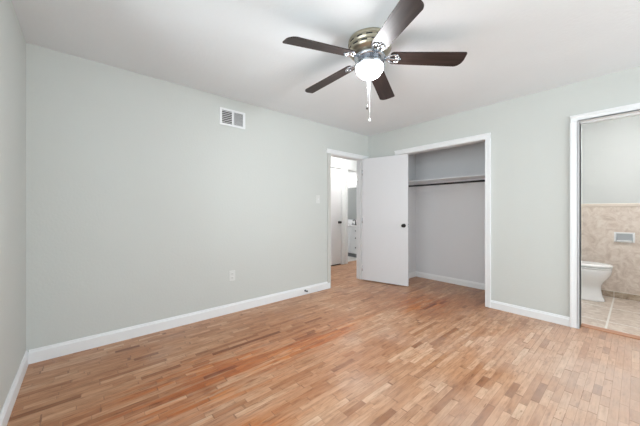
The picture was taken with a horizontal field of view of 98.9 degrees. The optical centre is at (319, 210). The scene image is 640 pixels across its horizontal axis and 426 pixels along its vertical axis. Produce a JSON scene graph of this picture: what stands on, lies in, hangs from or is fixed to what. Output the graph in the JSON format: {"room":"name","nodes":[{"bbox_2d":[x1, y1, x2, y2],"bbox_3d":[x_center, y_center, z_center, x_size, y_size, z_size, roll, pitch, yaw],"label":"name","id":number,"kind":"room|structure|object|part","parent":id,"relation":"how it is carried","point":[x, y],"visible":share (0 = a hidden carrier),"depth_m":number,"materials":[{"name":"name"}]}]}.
{"room":"empty bedroom","nodes":[
{"label":"empty bedroom","id":0,"kind":"room"},
{"bbox_2d":[0,0,25,412],"bbox_3d":[-0.406,-0.053,-0.126,0.120,2.440,5.720,0,0,-41],"label":"wall","id":1,"kind":"structure","parent":0,"point":[12,40],"depth_m":1.68,"materials":[{"name":"paint"}]},
{"bbox_2d":[0,350,28,425],"bbox_3d":[-0.394,1.115,-0.037,0.015,0.105,5.600,0,0,-41],"label":"baseboard","id":2,"kind":"structure","parent":1,"relation":"attached to","point":[9,403],"depth_m":1.65,"materials":[{"name":"white paint"}]},
{"bbox_2d":[26,43,367,351],"bbox_3d":[-0.195,-0.053,3.914,5.720,2.440,0.120,0,0,-41],"label":"wall","id":3,"kind":"structure","parent":0,"point":[141,206],"depth_m":2.62,"materials":[{"name":"paint"}]},
{"bbox_2d":[29,282,329,363],"bbox_3d":[-1.032,1.115,3.102,3.120,0.105,0.015,0,0,-41],"label":"baseboard","id":4,"kind":"structure","parent":3,"relation":"attached to","point":[39,354],"depth_m":2.62,"materials":[{"name":"white paint"}]},
{"bbox_2d":[219,107,244,128],"bbox_3d":[-0.998,-1.053,3.134,0.305,0.192,0.010,0,0,-41],"label":"air vent","id":5,"kind":"object","parent":3,"relation":"in","point":[228,117],"visible":1,"depth_m":3.13,"materials":[{"name":"white metal"}]},
{"bbox_2d":[229,270,234,280],"bbox_3d":[-1.003,0.746,3.131,0.072,0.118,0.009,0,0,-41],"label":"wall outlet","id":6,"kind":"object","parent":3,"relation":"attached to","point":[231,273],"visible":1,"depth_m":3.13,"materials":[{"name":"plastic"}]},
{"bbox_2d":[316,195,319,202],"bbox_3d":[-0.026,-0.163,3.971,0.072,0.118,0.013,0,0,-41],"label":"light switch","id":7,"kind":"object","parent":3,"relation":"attached to","point":[317,196],"visible":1,"depth_m":3.96,"materials":[{"name":"plastic"}]},
{"bbox_2d":[327,153,330,287],"bbox_3d":[0.136,0.153,4.111,0.062,2.027,0.014,0,0,-41],"label":"trim","id":8,"kind":"structure","parent":3,"relation":"attached to","point":[328,154],"depth_m":4.11,"materials":[{"name":"white wood"}]},
{"bbox_2d":[331,154,362,279],"bbox_3d":[0.398,0.151,4.433,0.755,2.032,0.132,0,0,-41],"label":"trim","id":9,"kind":"structure","parent":3,"relation":"attached to","point":[359,161],"depth_m":4.65,"materials":[{"name":"white paint"}]},
{"bbox_2d":[326,148,368,158],"bbox_3d":[0.458,-0.890,4.378,0.955,0.061,0.030,0,0,-41],"label":"trim","id":10,"kind":"structure","parent":3,"relation":"attached to","point":[331,151],"depth_m":4.32,"materials":[{"name":"white paint"}]},
{"bbox_2d":[7,256,639,425],"bbox_3d":[0.792,1.205,3.154,6.220,0.084,9.120,0,0,-41],"label":"floor","id":11,"kind":"structure","parent":0,"point":[355,351],"depth_m":2.02,"materials":[{"name":"brown wood"}]},
{"bbox_2d":[348,220,356,257],"bbox_3d":[0.852,0.713,7.115,0.582,0.900,1.050,0,0,-41],"label":"vanity cabinet","id":12,"kind":"object","parent":11,"relation":"on","point":[352,229],"visible":0.36,"depth_m":6.79,"materials":[{"name":"white paint"}]},
{"bbox_3d":[0.660,0.733,6.950,0.018,0.630,0.330,0,0,-41],"label":"cabinet door","id":13,"kind":"part","parent":12,"relation":"part of","materials":[{"name":"white paint"}]},
{"bbox_2d":[348,220,356,226],"bbox_3d":[0.862,0.330,7.124,0.555,0.134,1.050,0,0,-41],"label":"countertop","id":14,"kind":"structure","parent":12,"relation":"on","point":[350,222],"depth_m":7.43,"materials":[{"name":"ceramic"}]},
{"bbox_3d":[0.884,0.908,6.691,0.018,0.280,0.335,0,0,-41],"label":"drawer","id":15,"kind":"part","parent":12,"relation":"part of","materials":[{"name":"white paint"}]},
{"bbox_3d":[0.884,0.673,6.691,0.018,0.170,0.335,0,0,-41],"label":"drawer","id":16,"kind":"part","parent":12,"relation":"part of","materials":[{"name":"white paint"}]},
{"bbox_3d":[0.884,0.498,6.691,0.018,0.160,0.335,0,0,-41],"label":"drawer","id":17,"kind":"part","parent":12,"relation":"part of","materials":[{"name":"white paint"}]},
{"bbox_2d":[581,261,612,301],"bbox_3d":[3.452,0.763,3.721,0.460,0.800,0.725,0,0,-41],"label":"toilet","id":18,"kind":"object","parent":11,"relation":"on","point":[593,274],"visible":0.34,"depth_m":3.51,"materials":[{"name":"ceramic"}]},
{"bbox_3d":[3.518,0.733,3.645,0.364,0.020,0.515,0,0,-41],"label":"seat","id":19,"kind":"part","parent":18,"relation":"part of","materials":[{"name":"ceramic"}]},
{"bbox_3d":[3.516,0.704,3.647,0.372,0.029,0.529,0,0,-41],"label":"lid","id":20,"kind":"part","parent":18,"relation":"part of","materials":[{"name":"ceramic"}]},
{"bbox_2d":[12,0,639,135],"bbox_3d":[0.328,-1.323,3.691,6.220,0.100,7.700,0,0,-41],"label":"ceiling","id":21,"kind":"structure","parent":0,"point":[231,49],"depth_m":2.10,"materials":[{"name":"paint"}]},
{"bbox_2d":[283,0,466,121],"bbox_3d":[0.336,-0.985,2.076,1.288,0.574,1.257,0,0,-41],"label":"ceiling fan","id":22,"kind":"object","parent":21,"relation":"hanging from","point":[370,47],"visible":1,"depth_m":1.95,"materials":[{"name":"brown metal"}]},
{"bbox_3d":[0.012,-1.106,1.855,0.520,0.007,0.136,-6,15,-28],"label":"blade","id":23,"kind":"part","parent":22,"relation":"part of","materials":[{"name":"brown wood"}]},
{"bbox_3d":[0.074,-1.106,2.331,0.520,0.007,0.136,-7,7,43],"label":"blade","id":24,"kind":"part","parent":22,"relation":"part of","materials":[{"name":"brown wood"}]},
{"bbox_3d":[0.390,-0.897,2.157,0.002,0.372,0.002,0,0,-41],"label":"pull chain","id":25,"kind":"part","parent":22,"relation":"part of","materials":[{"name":"white plastic"}]},
{"bbox_3d":[0.370,-1.032,2.050,0.204,0.094,0.204,0,0,-41],"label":"light globe","id":26,"kind":"part","parent":22,"relation":"part of"},
{"bbox_3d":[0.545,-1.106,2.419,0.136,0.007,0.520,-13,-11,24],"label":"blade","id":27,"kind":"part","parent":22,"relation":"part of","materials":[{"name":"brown wood"}]},
{"bbox_3d":[0.446,-1.106,1.649,0.136,0.007,0.520,12,3,-11],"label":"blade","id":28,"kind":"part","parent":22,"relation":"part of","materials":[{"name":"brown wood"}]},
{"bbox_3d":[0.775,-1.106,1.998,0.520,0.007,0.136,5,-11,7],"label":"blade","id":29,"kind":"part","parent":22,"relation":"part of","materials":[{"name":"brown wood"}]},
{"bbox_2d":[331,157,356,263],"bbox_3d":[-0.106,-0.053,5.510,4.500,2.440,0.120,0,0,-41],"label":"wall","id":30,"kind":"structure","parent":0,"point":[334,160],"depth_m":5.96,"materials":[{"name":"white paint"}]},
{"bbox_2d":[331,168,341,265],"bbox_3d":[0.172,0.134,5.682,0.755,2.064,0.132,0,0,-41],"label":"door","id":31,"kind":"structure","parent":30,"relation":"in","point":[336,221],"depth_m":5.82,"materials":[{"name":"white paint"}]},
{"bbox_2d":[331,163,356,263],"bbox_3d":[0.533,0.092,5.971,1.870,2.150,0.016,0,0,-41],"label":"trim","id":32,"kind":"structure","parent":30,"relation":"attached to","point":[343,167],"depth_m":5.99,"materials":[{"name":"white paint"}]},
{"bbox_2d":[348,171,356,219],"bbox_3d":[0.764,-0.053,7.747,0.100,2.440,2.130,0,0,-41],"label":"wall","id":33,"kind":"structure","parent":0,"point":[352,184],"depth_m":7.52,"materials":[{"name":"white paint"}]},
{"bbox_2d":[348,188,356,218],"bbox_3d":[1.039,-0.188,7.343,0.008,0.860,1.000,0,0,-41],"label":"vanity mirror","id":34,"kind":"object","parent":33,"relation":"attached to","point":[352,192],"visible":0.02,"depth_m":7.51,"materials":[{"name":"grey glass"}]},
{"bbox_2d":[348,177,356,181],"bbox_3d":[0.923,-0.838,7.375,0.140,0.100,0.920,0,0,-41],"label":"vanity light","id":35,"kind":"object","parent":33,"relation":"attached to","point":[355,178],"visible":0.34,"depth_m":7.38,"materials":[{"name":"silver metal"}]},
{"bbox_2d":[409,154,415,272],"bbox_3d":[1.426,-0.053,4.699,0.640,2.440,0.100,0,0,-41],"label":"wall","id":36,"kind":"structure","parent":0,"point":[412,158],"depth_m":4.80,"materials":[{"name":"paint"}]},
{"bbox_2d":[409,271,415,277],"bbox_3d":[1.458,1.122,4.650,0.625,0.090,0.015,0,0,-41],"label":"baseboard","id":37,"kind":"structure","parent":36,"relation":"attached to","point":[412,274],"depth_m":4.77,"materials":[{"name":"white paint"}]},
{"bbox_2d":[416,142,484,283],"bbox_3d":[2.224,-0.053,4.341,0.100,2.440,1.685,0,0,-41],"label":"wall","id":38,"kind":"structure","parent":0,"point":[450,224],"depth_m":4.38,"materials":[{"name":"paint"}]},
{"bbox_2d":[409,174,484,191],"bbox_3d":[2.010,-0.415,4.129,0.499,0.164,1.523,0,0,-41],"label":"closet shelf","id":39,"kind":"object","parent":38,"relation":"attached to","point":[478,176],"visible":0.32,"depth_m":4.34,"materials":[{"name":"white paint"}]},
{"bbox_2d":[409,180,484,186],"bbox_3d":[1.859,-0.395,3.999,0.056,0.055,1.483,0,0,-41],"label":"closet rod","id":40,"kind":"object","parent":39,"relation":"attached to","point":[473,180],"visible":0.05,"depth_m":3.97,"materials":[{"name":"metal"}]},
{"bbox_2d":[416,271,484,289],"bbox_3d":[2.194,1.122,4.288,0.015,0.090,1.525,0,0,-41],"label":"baseboard","id":41,"kind":"structure","parent":38,"relation":"attached to","point":[472,284],"depth_m":4.38,"materials":[{"name":"white paint"}]},
{"bbox_2d":[368,66,639,324],"bbox_3d":[2.743,-0.053,2.592,0.120,2.440,5.720,0,0,-41],"label":"wall","id":42,"kind":"structure","parent":0,"point":[530,134],"depth_m":3.00,"materials":[{"name":"paint"}]},
{"bbox_2d":[362,154,408,285],"bbox_3d":[1.032,0.146,4.394,0.769,2.017,0.165,0,0,34],"label":"door","id":43,"kind":"structure","parent":42,"relation":"in","point":[385,180],"depth_m":4.36,"materials":[{"name":"white paint"}]},
{"bbox_2d":[399,139,484,154],"bbox_3d":[1.621,0.149,3.892,0.124,2.036,1.347,0,0,-41],"label":"trim","id":44,"kind":"structure","parent":42,"relation":"attached to","point":[478,141],"depth_m":3.76,"materials":[{"name":"white paint"}]},
{"bbox_2d":[394,133,490,307],"bbox_3d":[1.611,0.117,3.794,0.023,2.101,1.339,0,0,-41],"label":"trim","id":45,"kind":"structure","parent":42,"relation":"attached to","point":[487,136],"depth_m":3.32,"materials":[{"name":"white paint"}]},
{"bbox_2d":[491,300,569,326],"bbox_3d":[2.283,1.121,3.022,0.015,0.092,0.708,0,0,-41],"label":"baseboard","id":46,"kind":"structure","parent":42,"relation":"attached to","point":[541,315],"depth_m":2.98,"materials":[{"name":"white paint"}]},
{"bbox_2d":[570,103,639,328],"bbox_3d":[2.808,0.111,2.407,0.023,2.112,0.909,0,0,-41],"label":"trim","id":47,"kind":"structure","parent":42,"relation":"attached to","point":[573,125],"depth_m":2.72,"materials":[{"name":"white paint"}]},
{"bbox_2d":[581,323,639,339],"bbox_3d":[2.908,1.161,2.493,0.090,0.012,0.775,0,0,-41],"label":"threshold","id":48,"kind":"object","parent":42,"relation":"attached to","point":[582,324],"depth_m":2.62,"materials":[{"name":"brown wood"}]},
{"bbox_2d":[581,115,639,203],"bbox_3d":[4.217,-0.053,3.455,0.120,2.440,2.260,0,0,-41],"label":"wall","id":49,"kind":"structure","parent":0,"point":[610,149],"depth_m":3.69,"materials":[{"name":"white paint"}]},
{"bbox_2d":[581,207,639,294],"bbox_3d":[4.154,0.515,3.427,0.012,1.127,2.100,0,0,-41],"label":"tile wall","id":50,"kind":"structure","parent":49,"relation":"attached to","point":[599,225],"depth_m":3.67,"materials":[{"name":"beige tile"}]},
{"bbox_2d":[581,203,639,206],"bbox_3d":[4.151,-0.071,3.425,0.020,0.047,2.100,0,0,-41],"label":"trim","id":51,"kind":"structure","parent":49,"relation":"attached to","point":[607,204],"depth_m":3.67,"materials":[{"name":"beige tile"}]},
{"bbox_2d":[601,290,639,301],"bbox_3d":[4.152,1.124,3.425,0.018,0.078,2.100,0,0,-41],"label":"trim","id":52,"kind":"structure","parent":49,"relation":"attached to","point":[604,292],"depth_m":3.61,"materials":[{"name":"beige tile"}]},
{"bbox_2d":[614,232,634,242],"bbox_3d":[3.981,0.352,3.584,0.044,0.132,0.184,0,0,-41],"label":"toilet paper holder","id":53,"kind":"object","parent":49,"relation":"attached to","point":[627,237],"visible":1,"depth_m":3.59,"materials":[{"name":"silver metal"}]}
]}

